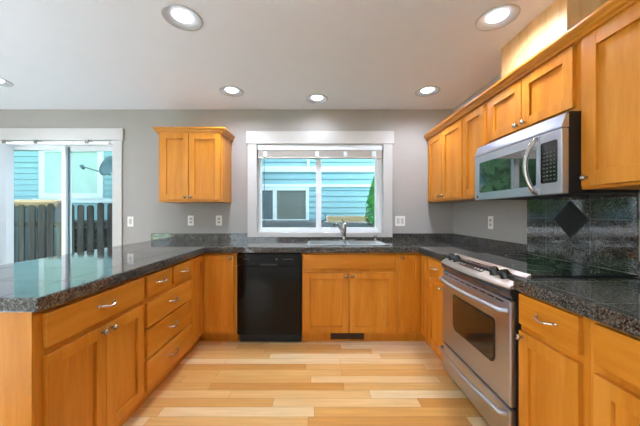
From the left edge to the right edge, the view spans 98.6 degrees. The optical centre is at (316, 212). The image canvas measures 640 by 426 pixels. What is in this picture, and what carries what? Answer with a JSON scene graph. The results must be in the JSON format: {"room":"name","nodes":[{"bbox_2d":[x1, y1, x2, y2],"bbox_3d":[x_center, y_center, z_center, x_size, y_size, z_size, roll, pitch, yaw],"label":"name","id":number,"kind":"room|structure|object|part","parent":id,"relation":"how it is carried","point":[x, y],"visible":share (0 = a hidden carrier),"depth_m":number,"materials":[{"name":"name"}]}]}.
{"room":"kitchen","nodes":[
{"label":"kitchen","id":0,"kind":"room"},
{"bbox_2d":[0,109,452,244],"bbox_3d":[-1.808,0.013,3.270,7.085,2.635,0.140,0,0,0],"label":"wall","id":1,"kind":"structure","parent":0,"point":[141,202],"depth_m":3.20,"materials":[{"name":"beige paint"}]},
{"bbox_2d":[0,140,110,264],"bbox_3d":[-3.045,0.169,3.150,1.350,2.002,0.096,0,0,0],"label":"vertical blind","id":2,"kind":"object","parent":1,"relation":"attached to","point":[6,147],"visible":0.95,"depth_m":3.13,"materials":[{"name":"white plastic"}]},
{"bbox_2d":[0,128,123,254],"bbox_3d":[-3.047,0.125,3.256,1.615,2.210,0.168,0,0,0],"label":"door","id":3,"kind":"structure","parent":1,"relation":"in","point":[115,136],"depth_m":3.18,"materials":[{"name":"white paint"}]},
{"bbox_3d":[-3.345,0.195,3.268,0.740,1.990,0.035,0,0,0],"label":"panel","id":4,"kind":"part","parent":3,"relation":"part of","materials":[{"name":"clear glass"}]},
{"bbox_3d":[-2.697,0.195,3.312,0.635,1.990,0.035,0,0,0],"label":"panel","id":5,"kind":"part","parent":3,"relation":"part of","materials":[{"name":"clear glass"}]},
{"bbox_2d":[127,217,133,226],"bbox_3d":[-2.168,0.099,3.196,0.070,0.116,0.009,0,0,0],"label":"light switch","id":6,"kind":"object","parent":1,"relation":"attached to","point":[130,220],"visible":1,"depth_m":3.19,"materials":[{"name":"plastic"}]},
{"bbox_2d":[188,216,193,225],"bbox_3d":[-1.466,0.087,3.196,0.070,0.116,0.008,0,0,0],"label":"wall outlet","id":7,"kind":"object","parent":1,"relation":"attached to","point":[190,218],"visible":1,"depth_m":3.19,"materials":[{"name":"plastic"}]},
{"bbox_2d":[153,127,234,202],"bbox_3d":[-1.329,-0.504,3.019,0.745,0.776,0.358,0,0,0],"label":"upper cabinet","id":8,"kind":"object","parent":1,"relation":"attached to","point":[195,162],"visible":1,"depth_m":2.88,"materials":[{"name":"brown wood"}]},
{"bbox_3d":[-1.488,-0.485,2.880,0.287,0.694,0.020,0,0,0],"label":"door","id":9,"kind":"part","parent":8,"relation":"part of","materials":[{"name":"brown wood"}]},
{"bbox_3d":[-1.329,-0.861,3.022,0.745,0.062,0.352,0,0,0],"label":"crown","id":10,"kind":"part","parent":8,"relation":"part of","materials":[{"name":"brown wood"}]},
{"bbox_3d":[-1.174,-0.485,2.880,0.328,0.694,0.020,0,0,0],"label":"door","id":11,"kind":"part","parent":8,"relation":"part of","materials":[{"name":"brown wood"}]},
{"bbox_2d":[216,216,221,225],"bbox_3d":[-1.140,0.087,3.196,0.070,0.116,0.008,0,0,0],"label":"wall outlet","id":12,"kind":"object","parent":1,"relation":"attached to","point":[218,218],"visible":1,"depth_m":3.19,"materials":[{"name":"plastic"}]},
{"bbox_2d":[246,131,393,236],"bbox_3d":[0.036,-0.334,3.251,1.708,1.226,0.158,0,0,0],"label":"window","id":13,"kind":"structure","parent":1,"relation":"in","point":[383,166],"depth_m":3.18,"materials":[{"name":"white paint"}]},
{"bbox_2d":[257,144,382,227],"bbox_3d":[0.035,-0.314,3.222,1.454,0.968,0.060,0,0,0],"label":"window blind","id":14,"kind":"object","parent":13,"relation":"attached to","point":[265,151],"visible":1,"depth_m":3.20,"materials":[{"name":"white plastic"}]},
{"bbox_3d":[0.035,-0.645,3.224,1.440,0.015,0.048,0,0,0],"label":"rail","id":15,"kind":"part","parent":14,"relation":"part of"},
{"bbox_3d":[0.035,-0.285,3.295,1.466,1.030,0.060,0,0,0],"label":"frame","id":16,"kind":"part","parent":13,"relation":"part of","materials":[{"name":"white plastic"}]},
{"bbox_2d":[395,216,404,225],"bbox_3d":[0.966,0.093,3.196,0.116,0.116,0.009,0,0,0],"label":"light switch","id":17,"kind":"object","parent":1,"relation":"attached to","point":[399,220],"visible":1,"depth_m":3.19,"materials":[{"name":"plastic"}]},
{"bbox_2d":[0,0,554,108],"bbox_3d":[-1.808,-1.265,-0.200,7.065,0.120,7.080,0,0,0],"label":"ceiling","id":18,"kind":"structure","parent":0,"point":[55,54],"depth_m":2.06,"materials":[{"name":"paint"}]},
{"bbox_2d":[0,78,13,86],"bbox_3d":[-2.930,-1.212,2.500,0.234,0.027,0.234,0,0,0],"label":"recessed light","id":19,"kind":"object","parent":18,"relation":"in","point":[3,82],"visible":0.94,"depth_m":2.57,"materials":[{"name":"white"}]},
{"bbox_2d":[161,4,202,30],"bbox_3d":[-0.830,-1.212,1.698,0.234,0.027,0.234,0,0,0],"label":"recessed light","id":20,"kind":"object","parent":18,"relation":"in","point":[182,17],"visible":1,"depth_m":1.70,"materials":[{"name":"white"}]},
{"bbox_2d":[219,86,243,96],"bbox_3d":[-0.845,-1.212,2.720,0.234,0.027,0.234,0,0,0],"label":"recessed light","id":21,"kind":"object","parent":18,"relation":"in","point":[232,91],"visible":0.97,"depth_m":2.72,"materials":[{"name":"white"}]},
{"bbox_2d":[306,94,327,103],"bbox_3d":[0.000,-1.212,2.900,0.234,0.027,0.234,0,0,0],"label":"recessed light","id":22,"kind":"object","parent":18,"relation":"in","point":[314,98],"visible":0.97,"depth_m":2.91,"materials":[{"name":"white"}]},
{"bbox_2d":[415,86,439,96],"bbox_3d":[1.092,-1.212,2.720,0.234,0.027,0.234,0,0,0],"label":"recessed light","id":23,"kind":"object","parent":18,"relation":"in","point":[426,91],"visible":0.98,"depth_m":2.72,"materials":[{"name":"white"}]},
{"bbox_2d":[475,4,520,30],"bbox_3d":[1.112,-1.212,1.698,0.234,0.027,0.234,0,0,0],"label":"recessed light","id":24,"kind":"object","parent":18,"relation":"in","point":[497,17],"visible":0.98,"depth_m":1.70,"materials":[{"name":"white"}]},
{"bbox_2d":[123,334,489,425],"bbox_3d":[-0.182,1.280,1.600,3.535,0.100,3.200,0,0,0],"label":"floor","id":25,"kind":"structure","parent":0,"point":[218,383],"depth_m":1.93,"materials":[{"name":"brown wood"}]},
{"bbox_2d":[0,275,143,425],"bbox_3d":[-1.359,0.800,1.365,0.672,0.860,0.663,0,0,0],"label":"base cabinet","id":26,"kind":"object","parent":25,"relation":"on","point":[79,361],"visible":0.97,"depth_m":1.22,"materials":[{"name":"brown wood"}]},
{"bbox_3d":[-1.384,0.800,1.044,0.622,0.860,0.021,0,0,0],"label":"panel","id":27,"kind":"part","parent":26,"relation":"part of","materials":[{"name":"brown wood"}]},
{"bbox_3d":[-1.065,0.840,1.226,0.020,0.564,0.303,0,0,0],"label":"door","id":28,"kind":"part","parent":26,"relation":"part of","materials":[{"name":"brown wood"}]},
{"bbox_3d":[-1.065,0.461,1.378,0.020,0.138,0.606,0,0,0],"label":"drawer","id":29,"kind":"part","parent":26,"relation":"part of","materials":[{"name":"brown wood"}]},
{"bbox_3d":[-1.040,0.585,1.350,0.030,0.029,0.029,0,0,0],"label":"knob","id":30,"kind":"part","parent":26,"relation":"part of","materials":[{"name":"silver metal"}]},
{"bbox_3d":[-1.040,0.456,1.378,0.035,0.020,0.112,0,0,0],"label":"handle","id":31,"kind":"part","parent":26,"relation":"part of","materials":[{"name":"silver metal"}]},
{"bbox_3d":[-1.040,0.585,1.410,0.030,0.029,0.029,0,0,0],"label":"knob","id":32,"kind":"part","parent":26,"relation":"part of","materials":[{"name":"silver metal"}]},
{"bbox_3d":[-1.065,0.840,1.532,0.020,0.564,0.299,0,0,0],"label":"door","id":33,"kind":"part","parent":26,"relation":"part of","materials":[{"name":"brown wood"}]},
{"bbox_2d":[135,258,191,410],"bbox_3d":[-1.349,0.800,2.013,0.652,0.860,0.631,0,0,0],"label":"base cabinet","id":34,"kind":"object","parent":25,"relation":"on","point":[167,303],"visible":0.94,"depth_m":1.94,"materials":[{"name":"brown wood"}]},
{"bbox_3d":[-1.065,0.461,1.855,0.020,0.138,0.283,0,0,0],"label":"drawer","id":35,"kind":"part","parent":34,"relation":"part of","materials":[{"name":"brown wood"}]},
{"bbox_3d":[-1.065,1.024,2.015,0.020,0.196,0.605,0,0,0],"label":"drawer","id":36,"kind":"part","parent":34,"relation":"part of","materials":[{"name":"brown wood"}]},
{"bbox_3d":[-1.065,0.822,2.015,0.020,0.180,0.605,0,0,0],"label":"drawer","id":37,"kind":"part","parent":34,"relation":"part of","materials":[{"name":"brown wood"}]},
{"bbox_3d":[-1.065,0.640,2.015,0.020,0.156,0.605,0,0,0],"label":"drawer","id":38,"kind":"part","parent":34,"relation":"part of","materials":[{"name":"brown wood"}]},
{"bbox_3d":[-1.065,0.461,2.176,0.020,0.138,0.283,0,0,0],"label":"drawer","id":39,"kind":"part","parent":34,"relation":"part of","materials":[{"name":"brown wood"}]},
{"bbox_2d":[184,253,239,357],"bbox_3d":[-1.224,0.800,2.764,0.943,0.860,0.871,0,0,0],"label":"base cabinet","id":40,"kind":"object","parent":25,"relation":"on","point":[214,275],"visible":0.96,"depth_m":2.57,"materials":[{"name":"brown wood"}]},
{"bbox_3d":[-1.065,0.757,2.452,0.020,0.730,0.228,0,0,0],"label":"door","id":41,"kind":"part","parent":40,"relation":"part of","materials":[{"name":"brown wood"}]},
{"bbox_3d":[-0.916,0.757,2.580,0.273,0.730,0.020,0,0,0],"label":"door","id":42,"kind":"part","parent":40,"relation":"part of","materials":[{"name":"brown wood"}]},
{"bbox_2d":[0,233,527,311],"bbox_3d":[-0.169,0.303,2.108,3.503,0.133,2.180,0,0,0],"label":"countertop","id":43,"kind":"structure","parent":40,"relation":"on","point":[36,285],"depth_m":2.14,"materials":[{"name":"stone"}]},
{"bbox_2d":[333,218,355,240],"bbox_3d":[0.299,0.183,2.992,0.262,0.250,0.235,0,0,0],"label":"faucet","id":44,"kind":"object","parent":43,"relation":"on","point":[343,228],"visible":1,"depth_m":3.05,"materials":[{"name":"silver metal"}]},
{"bbox_3d":[0.242,0.178,2.982,0.039,0.170,0.240,0,0,31],"label":"spout","id":45,"kind":"part","parent":44,"relation":"part of","materials":[{"name":"silver metal"}]},
{"bbox_2d":[307,240,389,245],"bbox_3d":[0.300,0.397,2.885,0.800,0.178,0.480,0,0,0],"label":"sink","id":46,"kind":"object","parent":43,"relation":"in","point":[310,242],"visible":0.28,"depth_m":3.04,"materials":[{"name":"metal"}]},
{"bbox_3d":[0.108,0.397,2.860,0.348,0.177,0.361,0,0,0],"label":"bowl","id":47,"kind":"part","parent":46,"relation":"part of","materials":[{"name":"metal"}]},
{"bbox_3d":[0.491,0.397,2.860,0.348,0.177,0.361,0,0,0],"label":"bowl","id":48,"kind":"part","parent":46,"relation":"part of","materials":[{"name":"metal"}]},
{"bbox_2d":[237,253,301,341],"bbox_3d":[-0.447,0.802,2.866,0.598,0.855,0.628,0,0,0],"label":"dishwasher","id":49,"kind":"object","parent":25,"relation":"on","point":[269,285],"visible":0.91,"depth_m":2.56,"materials":[{"name":"black metal"}]},
{"bbox_3d":[-0.447,0.433,2.572,0.596,0.112,0.036,0,0,0],"label":"control panel","id":50,"kind":"part","parent":49,"relation":"part of","materials":[{"name":"black plastic"}]},
{"bbox_2d":[302,253,395,340],"bbox_3d":[0.303,0.800,2.869,0.890,0.860,0.658,0,0,0],"label":"base cabinet","id":51,"kind":"object","parent":25,"relation":"on","point":[342,292],"visible":1,"depth_m":2.58,"materials":[{"name":"brown wood"}]},
{"bbox_3d":[0.087,0.840,2.580,0.418,0.564,0.020,0,0,0],"label":"door","id":52,"kind":"part","parent":51,"relation":"part of","materials":[{"name":"brown wood"}]},
{"bbox_2d":[330,333,363,338],"bbox_3d":[0.290,1.177,2.635,0.324,0.070,0.009,0,0,0],"label":"vent","id":53,"kind":"object","parent":51,"relation":"attached to","point":[332,335],"visible":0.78,"depth_m":2.63,"materials":[{"name":"metal"}]},
{"bbox_3d":[0.515,0.840,2.580,0.423,0.564,0.020,0,0,0],"label":"door","id":54,"kind":"part","parent":51,"relation":"part of","materials":[{"name":"brown wood"}]},
{"bbox_2d":[395,253,434,351],"bbox_3d":[1.166,0.800,2.807,0.836,0.860,0.784,0,0,0],"label":"base cabinet","id":55,"kind":"object","parent":25,"relation":"on","point":[412,275],"visible":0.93,"depth_m":2.57,"materials":[{"name":"brown wood"}]},
{"bbox_3d":[0.868,0.757,2.580,0.196,0.730,0.020,0,0,0],"label":"door","id":56,"kind":"part","parent":55,"relation":"part of","materials":[{"name":"brown wood"}]},
{"bbox_3d":[0.980,0.757,2.495,0.020,0.730,0.141,0,0,0],"label":"door","id":57,"kind":"part","parent":55,"relation":"part of","materials":[{"name":"brown wood"}]},
{"bbox_2d":[428,257,444,360],"bbox_3d":[1.259,0.800,2.255,0.642,0.860,0.321,0,0,0],"label":"base cabinet","id":58,"kind":"object","parent":25,"relation":"on","point":[435,269],"visible":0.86,"depth_m":2.27,"materials":[{"name":"brown wood"}]},
{"bbox_3d":[0.980,0.461,2.256,0.020,0.138,0.297,0,0,0],"label":"drawer","id":59,"kind":"part","parent":58,"relation":"part of","materials":[{"name":"brown wood"}]},
{"bbox_2d":[438,253,638,425],"bbox_3d":[1.223,0.762,1.716,0.692,0.936,0.753,0,0,0],"label":"range","id":60,"kind":"object","parent":25,"relation":"on","point":[480,348],"visible":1,"depth_m":1.55,"materials":[{"name":"silver metal"}]},
{"bbox_3d":[0.982,0.320,1.930,0.061,0.052,0.060,0,0,0],"label":"knob","id":61,"kind":"part","parent":60,"relation":"part of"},
{"bbox_3d":[0.916,1.002,1.720,0.077,0.025,0.716,0,0,0],"label":"handle","id":62,"kind":"part","parent":60,"relation":"part of","materials":[{"name":"metal"}]},
{"bbox_3d":[0.916,0.488,1.720,0.077,0.025,0.716,0,0,0],"label":"handle","id":63,"kind":"part","parent":60,"relation":"part of","materials":[{"name":"metal"}]},
{"bbox_3d":[0.984,0.329,1.730,0.068,0.030,0.260,0,0,0],"label":"control panel","id":64,"kind":"part","parent":60,"relation":"part of","materials":[{"name":"silver metal"}]},
{"bbox_3d":[0.963,1.070,1.716,0.030,0.196,0.733,0,0,0],"label":"warming drawer","id":65,"kind":"part","parent":60,"relation":"part of","materials":[{"name":"metal"}]},
{"bbox_3d":[0.963,0.696,1.716,0.030,0.524,0.733,0,0,0],"label":"oven door","id":66,"kind":"part","parent":60,"relation":"part of","materials":[{"name":"metal"}]},
{"bbox_3d":[0.981,0.320,1.520,0.061,0.052,0.060,0,0,0],"label":"knob","id":67,"kind":"part","parent":60,"relation":"part of","materials":[{"name":"black plastic"}]},
{"bbox_3d":[0.986,0.320,1.440,0.061,0.052,0.060,0,0,0],"label":"knob","id":68,"kind":"part","parent":60,"relation":"part of","materials":[{"name":"black plastic"}]},
{"bbox_2d":[458,253,638,276],"bbox_3d":[1.307,0.308,1.716,0.524,0.010,0.753,0,0,0],"label":"cooktop","id":69,"kind":"object","parent":60,"relation":"in","point":[527,265],"depth_m":1.56,"materials":[{"name":"black glass"}]},
{"bbox_2d":[515,292,590,425],"bbox_3d":[1.259,0.800,1.164,0.642,0.860,0.340,0,0,0],"label":"base cabinet","id":70,"kind":"object","parent":25,"relation":"on","point":[555,341],"visible":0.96,"depth_m":1.14,"materials":[{"name":"brown wood"}]},
{"bbox_3d":[0.955,0.586,1.300,0.030,0.029,0.029,0,0,0],"label":"knob","id":71,"kind":"part","parent":70,"relation":"part of","materials":[{"name":"silver metal"}]},
{"bbox_3d":[0.955,0.456,1.165,0.035,0.020,0.112,0,0,0],"label":"handle","id":72,"kind":"part","parent":70,"relation":"part of","materials":[{"name":"silver metal"}]},
{"bbox_3d":[0.980,0.458,1.173,0.020,0.144,0.302,0,0,0],"label":"drawer","id":73,"kind":"part","parent":70,"relation":"part of","materials":[{"name":"brown wood"}]},
{"bbox_3d":[0.980,0.842,1.173,0.020,0.560,0.302,0,0,0],"label":"door","id":74,"kind":"part","parent":70,"relation":"part of","materials":[{"name":"brown wood"}]},
{"bbox_2d":[591,319,639,425],"bbox_3d":[1.259,0.800,0.672,0.642,0.860,0.644,0,0,0],"label":"base cabinet","id":75,"kind":"object","parent":25,"relation":"on","point":[615,353],"visible":0.92,"depth_m":0.90,"materials":[{"name":"brown wood"}]},
{"bbox_2d":[513,261,639,337],"bbox_3d":[1.266,0.303,0.840,0.633,0.133,1.020,0,0,0],"label":"countertop","id":76,"kind":"structure","parent":75,"relation":"on","point":[612,302],"depth_m":1.08,"materials":[{"name":"stone"}]},
{"bbox_3d":[0.980,0.842,0.817,0.020,0.560,0.298,0,0,0],"label":"door","id":77,"kind":"part","parent":75,"relation":"part of","materials":[{"name":"brown wood"}]},
{"bbox_3d":[0.980,0.458,0.665,0.020,0.144,0.601,0,0,0],"label":"drawer","id":78,"kind":"part","parent":75,"relation":"part of","materials":[{"name":"brown wood"}]},
{"bbox_2d":[453,73,639,277],"bbox_3d":[1.655,0.013,-0.200,0.140,2.635,6.800,0,0,0],"label":"wall","id":79,"kind":"structure","parent":0,"point":[470,218],"depth_m":2.47,"materials":[{"name":"beige paint"}]},
{"bbox_2d":[428,117,478,202],"bbox_3d":[1.414,-0.496,2.808,0.338,0.748,0.780,0,0,0],"label":"upper cabinet","id":80,"kind":"object","parent":79,"relation":"attached to","point":[445,149],"visible":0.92,"depth_m":2.74,"materials":[{"name":"brown wood"}]},
{"bbox_3d":[1.285,-0.488,2.995,0.020,0.688,0.340,0,0,0],"label":"door","id":81,"kind":"part","parent":80,"relation":"part of","materials":[{"name":"brown wood"}]},
{"bbox_3d":[1.285,-0.488,2.619,0.020,0.688,0.378,0,0,0],"label":"door","id":82,"kind":"part","parent":80,"relation":"part of","materials":[{"name":"brown wood"}]},
{"bbox_2d":[463,102,486,198],"bbox_3d":[1.414,-0.496,2.258,0.338,0.748,0.320,0,0,0],"label":"upper cabinet","id":83,"kind":"object","parent":79,"relation":"attached to","point":[474,122],"visible":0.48,"depth_m":2.28,"materials":[{"name":"brown wood"}]},
{"bbox_2d":[488,216,492,228],"bbox_3d":[1.581,0.087,2.505,0.008,0.116,0.070,0,0,0],"label":"wall outlet","id":84,"kind":"object","parent":79,"relation":"attached to","point":[490,218],"visible":1,"depth_m":2.50,"materials":[{"name":"plastic"}]},
{"bbox_2d":[487,40,580,143],"bbox_3d":[1.414,-0.688,1.722,0.338,0.365,0.753,0,0,0],"label":"upper cabinet","id":85,"kind":"object","parent":79,"relation":"attached to","point":[553,89],"visible":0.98,"depth_m":1.59,"materials":[{"name":"brown wood"}]},
{"bbox_3d":[1.285,-0.681,1.887,0.020,0.309,0.330,0,0,0],"label":"door","id":86,"kind":"part","parent":85,"relation":"part of","materials":[{"name":"brown wood"}]},
{"bbox_3d":[1.285,-0.681,1.542,0.020,0.309,0.339,0,0,0],"label":"door","id":87,"kind":"part","parent":85,"relation":"part of","materials":[{"name":"brown wood"}]},
{"bbox_2d":[501,0,608,78],"bbox_3d":[1.466,-1.038,1.751,0.233,0.333,0.532,0,0,0],"label":"chase","id":88,"kind":"object","parent":85,"relation":"on","point":[560,16],"visible":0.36,"depth_m":1.63,"materials":[{"name":"beige paint"}]},
{"bbox_2d":[475,111,639,199],"bbox_3d":[1.358,-0.297,1.720,0.448,0.405,0.745,0,0,0],"label":"microwave","id":89,"kind":"object","parent":85,"relation":"attached to","point":[542,160],"visible":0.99,"depth_m":1.50,"materials":[{"name":"metal"}]},
{"bbox_3d":[1.217,-0.257,1.788,0.034,0.324,0.607,0,0,0],"label":"door","id":90,"kind":"part","parent":89,"relation":"part of","materials":[{"name":"metal"}]},
{"bbox_3d":[1.171,-0.255,1.508,0.075,0.318,0.028,0,0,12],"label":"handle","id":91,"kind":"part","parent":89,"relation":"part of","materials":[{"name":"silver metal"}]},
{"bbox_3d":[1.217,-0.257,1.415,0.034,0.324,0.135,0,0,0],"label":"control panel","id":92,"kind":"part","parent":89,"relation":"part of","materials":[{"name":"metal"}]},
{"bbox_2d":[527,193,638,273],"bbox_3d":[1.577,0.098,1.706,0.013,0.405,0.707,0,0,0],"label":"backsplash","id":93,"kind":"structure","parent":79,"relation":"attached to","point":[597,230],"depth_m":1.60,"materials":[{"name":"stone"}]},
{"bbox_2d":[579,0,639,189],"bbox_3d":[1.414,-0.492,0.983,0.338,0.756,0.725,0,0,0],"label":"upper cabinet","id":94,"kind":"object","parent":79,"relation":"attached to","point":[610,54],"visible":0.98,"depth_m":1.20,"materials":[{"name":"brown wood"}]},
{"bbox_2d":[424,0,638,140],"bbox_3d":[1.260,-0.873,1.909,0.039,0.062,2.578,0,0,0],"label":"crown molding","id":95,"kind":"structure","parent":94,"relation":"attached to","point":[610,9],"depth_m":1.50,"materials":[{"name":"brown wood"}]},
{"bbox_3d":[1.260,-0.167,1.300,0.030,0.029,0.029,0,0,0],"label":"knob","id":96,"kind":"part","parent":94,"relation":"part of","materials":[{"name":"silver metal"}]},
{"label":"outside","id":97,"kind":"structure","parent":0,"visible":0},
{"bbox_3d":[0.000,1.430,0.000,80.000,0.100,80.000,0,0,0],"label":"ground","id":98,"kind":"structure","parent":97,"visible":0},
{"bbox_2d":[14,200,61,262],"bbox_3d":[-5.900,0.555,5.420,1.600,1.650,0.240,0,0,0],"label":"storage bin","id":99,"kind":"object","parent":98,"relation":"on","point":[26,203],"visible":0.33,"depth_m":5.35,"materials":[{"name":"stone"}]},
{"bbox_3d":[-5.900,-0.193,5.420,1.600,0.155,0.240,0,0,0],"label":"lid","id":100,"kind":"part","parent":99,"relation":"part of","materials":[{"name":"brown wood"}]},
{"bbox_2d":[14,203,111,262],"bbox_3d":[-5.376,0.596,4.975,5.652,1.568,0.150,0,0,0],"label":"fence","id":101,"kind":"object","parent":98,"relation":"on","point":[45,224],"visible":0.28,"depth_m":4.90,"materials":[{"name":"grey wood"}]},
{"bbox_3d":[-5.000,0.655,5.005,0.090,1.450,0.089,0,0,0],"label":"post","id":102,"kind":"part","parent":101,"relation":"part of","materials":[{"name":"grey wood"}]},
{"bbox_3d":[-5.375,0.205,4.941,5.650,0.090,0.039,0,0,0],"label":"rail","id":103,"kind":"part","parent":101,"relation":"part of","materials":[{"name":"grey wood"}]},
{"bbox_2d":[14,151,374,219],"bbox_3d":[-2.000,-4.695,5.650,28.000,12.150,4.100,0,0,0],"label":"house","id":104,"kind":"structure","parent":98,"relation":"on","point":[290,184],"depth_m":7.37,"materials":[{"name":"blue"}]},
{"bbox_3d":[-7.000,-1.075,7.357,0.560,1.110,0.014,0,0,0],"label":"pane","id":105,"kind":"part","parent":104,"relation":"part of","materials":[{"name":"glass"}]},
{"bbox_3d":[-6.290,-1.075,7.357,0.860,1.110,0.014,0,0,0],"label":"pane","id":106,"kind":"part","parent":104,"relation":"part of","materials":[{"name":"glass"}]},
{"bbox_2d":[80,156,111,175],"bbox_3d":[-5.446,-1.140,7.074,0.919,0.603,0.621,0,0,0],"label":"satellite dish","id":107,"kind":"object","parent":104,"relation":"attached to","point":[105,168],"visible":0.77,"depth_m":6.95,"materials":[{"name":"grey metal"}]},
{"bbox_3d":[-1.765,-0.215,7.357,1.270,0.770,0.014,0,0,0],"label":"pane","id":108,"kind":"part","parent":104,"relation":"part of","materials":[{"name":"glass"}]},
{"bbox_3d":[-0.715,-0.215,7.357,0.830,0.770,0.014,0,0,0],"label":"pane","id":109,"kind":"part","parent":104,"relation":"part of","materials":[{"name":"grey glass"}]},
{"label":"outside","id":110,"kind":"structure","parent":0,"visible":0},
{"bbox_2d":[74,220,374,252],"bbox_3d":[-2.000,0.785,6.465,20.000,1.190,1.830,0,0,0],"label":"fence","id":111,"kind":"object","parent":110,"point":[268,223],"depth_m":6.00,"materials":[{"name":"grey wood"}]},
{"bbox_2d":[327,216,367,221],"bbox_3d":[0.765,0.160,6.950,1.030,0.160,0.260,0,0,0],"label":"planter","id":112,"kind":"object","parent":111,"relation":"on","point":[329,218],"visible":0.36,"depth_m":6.82,"materials":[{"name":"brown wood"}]},
{"bbox_2d":[365,176,374,224],"bbox_3d":[1.415,-0.365,6.201,0.706,1.391,0.690,0,0,0],"label":"arborvitae","id":113,"kind":"object","parent":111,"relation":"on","point":[370,202],"visible":0.26,"depth_m":6.09,"materials":[{"name":"green plant"}]}
]}

